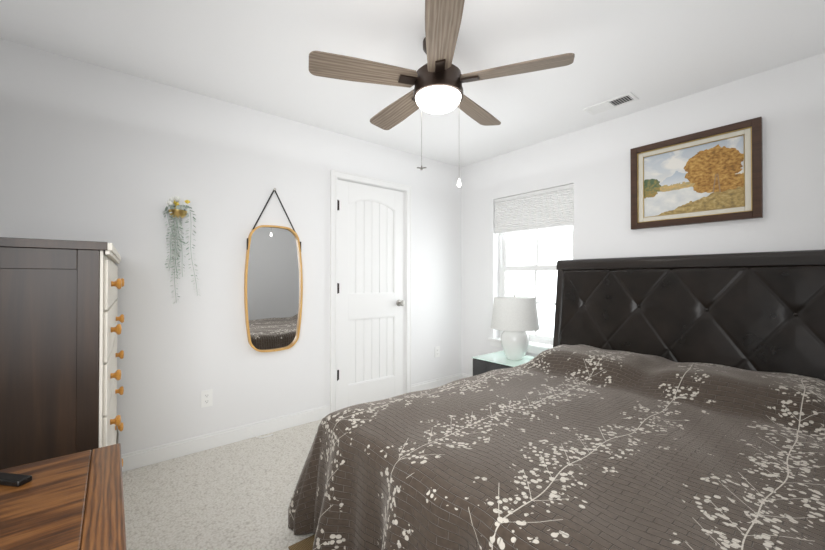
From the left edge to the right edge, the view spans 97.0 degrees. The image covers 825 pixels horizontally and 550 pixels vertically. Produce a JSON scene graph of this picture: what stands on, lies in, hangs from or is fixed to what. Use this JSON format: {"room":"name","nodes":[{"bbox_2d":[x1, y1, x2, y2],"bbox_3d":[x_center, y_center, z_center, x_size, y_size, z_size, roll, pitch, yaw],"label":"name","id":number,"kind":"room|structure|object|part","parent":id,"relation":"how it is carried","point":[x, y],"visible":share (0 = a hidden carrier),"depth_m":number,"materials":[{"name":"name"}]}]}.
{"room":"bedroom","nodes":[
{"label":"bedroom","id":0,"kind":"room"},
{"bbox_2d":[122,419,321,549],"bbox_3d":[0.058,1.240,1.334,4.740,0.100,3.940,0,-1,-39],"label":"floor","id":1,"kind":"structure","parent":0,"point":[238,495],"depth_m":1.97,"materials":[{"name":"carpet"}]},
{"bbox_2d":[0,237,124,469],"bbox_3d":[-1.620,0.538,1.614,0.531,1.310,1.092,0,-1,-37],"label":"dresser","id":2,"kind":"object","parent":1,"relation":"on","point":[60,331],"visible":0.67,"depth_m":1.25,"materials":[{"name":"brown wood"}]},
{"bbox_2d":[0,443,126,549],"bbox_3d":[-0.948,0.799,0.256,1.170,0.765,0.750,0,-1,-39],"label":"desk","id":3,"kind":"object","parent":1,"relation":"on","point":[74,501],"visible":1,"depth_m":0.67,"materials":[{"name":"brown wood"}]},
{"bbox_2d":[0,472,31,486],"bbox_3d":[-0.847,0.414,0.744,0.140,0.012,0.025,0,0,8],"label":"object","id":4,"kind":"object","parent":3,"relation":"on","point":[11,479],"visible":1,"depth_m":0.73,"materials":[{"name":"black plastic"}]},
{"bbox_2d":[288,534,314,549],"bbox_3d":[0.735,1.188,1.536,1.900,0.008,1.710,0,-1,-39],"label":"rug","id":5,"kind":"object","parent":1,"relation":"on","point":[306,543],"visible":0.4,"depth_m":1.60,"materials":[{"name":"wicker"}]},
{"bbox_2d":[472,351,533,375],"bbox_3d":[0.871,0.970,3.215,0.451,0.470,0.523,0,-1,-39],"label":"nightstand","id":6,"kind":"object","parent":1,"relation":"on","point":[484,363],"visible":0.12,"depth_m":3.17,"materials":[{"name":"black"}]},
{"bbox_2d":[491,294,539,359],"bbox_3d":[0.899,0.452,3.206,0.416,0.566,0.416,0,-1,-39],"label":"lamp","id":7,"kind":"object","parent":6,"relation":"on","point":[515,320],"visible":1,"depth_m":3.08,"materials":[{"name":"white ceramic"}]},
{"bbox_2d":[288,249,824,549],"bbox_3d":[0.910,0.525,1.736,2.464,1.333,1.969,0,-1,-39],"label":"bed","id":8,"kind":"object","parent":1,"relation":"on","point":[675,402],"visible":1,"depth_m":1.49,"materials":[{"name":"brown fabric"}]},
{"bbox_2d":[288,344,824,549],"bbox_3d":[0.837,0.841,1.673,2.274,0.678,1.969,0,-1,-40],"label":"quilt","id":9,"kind":"object","parent":8,"relation":"on","point":[572,446],"depth_m":1.32,"materials":[{"name":"fabric"}]},
{"bbox_3d":[1.780,0.531,2.441,0.224,1.333,1.768,0,-1,-40],"label":"headboard","id":10,"kind":"part","parent":8,"relation":"part of","materials":[{"name":"black leather"}]},
{"bbox_2d":[0,38,460,454],"bbox_3d":[-1.166,-0.018,2.830,4.740,2.440,0.150,0,-1,-39],"label":"wall","id":11,"kind":"structure","parent":0,"point":[97,153],"depth_m":2.48,"materials":[{"name":"white paint"}]},
{"bbox_2d":[163,196,198,303],"bbox_3d":[-1.509,-0.159,2.385,0.217,0.694,0.129,0,-1,-39],"label":"hanging plant","id":12,"kind":"object","parent":11,"relation":"hanging from","point":[178,211],"visible":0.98,"depth_m":2.36,"materials":[{"name":"green plant"}]},
{"bbox_2d":[201,389,212,407],"bbox_3d":[-1.416,0.850,2.514,0.070,0.114,0.008,0,-1,-39],"label":"electrical outlet","id":13,"kind":"object","parent":11,"relation":"attached to","point":[206,398],"visible":1,"depth_m":2.51,"materials":[{"name":"white plastic"}]},
{"bbox_2d":[121,405,329,471],"bbox_3d":[-1.763,1.145,2.222,2.757,0.104,0.014,0,-1,-39],"label":"baseboard","id":14,"kind":"structure","parent":11,"relation":"attached to","point":[152,455],"depth_m":2.54,"materials":[{"name":"white wood"}]},
{"bbox_2d":[244,188,302,351],"bbox_3d":[-1.057,-0.042,2.800,0.432,1.248,0.035,0,-1,-39],"label":"mirror","id":15,"kind":"object","parent":11,"relation":"attached to","point":[273,286],"visible":1,"depth_m":2.79,"materials":[{"name":"brown wood"}]},
{"bbox_2d":[330,170,410,412],"bbox_3d":[-0.395,0.156,3.429,0.880,2.102,0.144,0,-1,-39],"label":"door frame","id":16,"kind":"structure","parent":11,"relation":"attached to","point":[335,175],"depth_m":3.25,"materials":[{"name":"white wood"}]},
{"bbox_2d":[337,179,404,409],"bbox_3d":[-0.361,0.183,3.378,0.740,2.022,0.109,0,-1,-39],"label":"door","id":17,"kind":"structure","parent":11,"relation":"in","point":[370,294],"depth_m":3.38,"materials":[{"name":"white wood"}]},
{"bbox_2d":[411,373,460,391],"bbox_3d":[0.254,1.159,3.885,0.713,0.104,0.014,0,-1,-39],"label":"baseboard","id":18,"kind":"structure","parent":11,"relation":"attached to","point":[434,383],"depth_m":3.87,"materials":[{"name":"white wood"}]},
{"bbox_2d":[435,346,439,357],"bbox_3d":[0.266,0.821,3.900,0.070,0.114,0.008,0,-1,-39],"label":"electrical outlet","id":19,"kind":"object","parent":11,"relation":"attached to","point":[437,351],"visible":1,"depth_m":3.90,"materials":[{"name":"white plastic"}]},
{"bbox_2d":[0,0,824,166],"bbox_3d":[0.058,-1.299,1.354,4.740,0.100,3.940,0,-1,-39],"label":"ceiling","id":20,"kind":"structure","parent":0,"point":[252,54],"depth_m":2.01,"materials":[{"name":"white paint"}]},
{"bbox_2d":[309,0,574,186],"bbox_3d":[0.125,-0.856,1.983,1.287,0.775,1.261,0,-1,-39],"label":"fan","id":21,"kind":"object","parent":20,"relation":"hanging from","point":[437,79],"visible":1,"depth_m":1.83,"materials":[{"name":"brown wood"}]},
{"bbox_2d":[583,92,638,114],"bbox_3d":[1.433,-1.234,2.642,0.150,0.010,0.320,0,-1,-39],"label":"ceiling vent","id":22,"kind":"object","parent":20,"relation":"in","point":[620,100],"visible":1,"depth_m":2.63,"materials":[{"name":"white metal"}]},
{"bbox_2d":[461,53,824,375],"bbox_3d":[1.833,-0.019,2.729,0.160,2.440,3.820,0,-1,-39],"label":"wall","id":23,"kind":"structure","parent":0,"point":[786,103],"depth_m":2.69,"materials":[{"name":"white paint"}]},
{"bbox_2d":[461,373,471,378],"bbox_3d":[1.715,1.149,2.726,0.014,0.104,3.660,0,-1,-39],"label":"baseboard","id":24,"kind":"structure","parent":23,"relation":"attached to","point":[463,375],"depth_m":4.09,"materials":[{"name":"white wood"}]},
{"bbox_2d":[488,337,552,353],"bbox_3d":[1.140,0.697,3.487,0.127,0.084,0.960,0,-1,-39],"label":"window sill","id":25,"kind":"structure","parent":23,"relation":"attached to","point":[535,348],"depth_m":3.44,"materials":[{"name":"white wood"}]},
{"bbox_2d":[494,184,573,233],"bbox_3d":[1.141,-0.611,3.498,0.040,0.357,0.848,0,-1,-39],"label":"window blind","id":26,"kind":"object","parent":23,"relation":"attached to","point":[546,208],"visible":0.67,"depth_m":3.44,"materials":[{"name":"white fabric"}]},
{"bbox_2d":[499,225,573,344],"bbox_3d":[1.211,-0.068,3.552,0.070,1.445,0.856,0,-1,-39],"label":"window","id":27,"kind":"structure","parent":23,"relation":"in","point":[504,267],"depth_m":3.56,"materials":[{"name":"white plastic"}]},
{"bbox_2d":[630,117,762,229],"bbox_3d":[1.897,-0.653,2.500,0.034,0.612,0.725,0,-1,-39],"label":"painting","id":28,"kind":"object","parent":23,"relation":"attached to","point":[711,175],"visible":1,"depth_m":2.45,"materials":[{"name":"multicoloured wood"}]},
{"label":"outside","id":29,"kind":"structure","parent":0,"visible":0},
{"bbox_2d":[507,226,571,345],"bbox_3d":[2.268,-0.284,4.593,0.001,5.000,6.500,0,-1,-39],"label":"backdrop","id":30,"kind":"structure","parent":29,"point":[524,261],"depth_m":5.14,"materials":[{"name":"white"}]}
]}

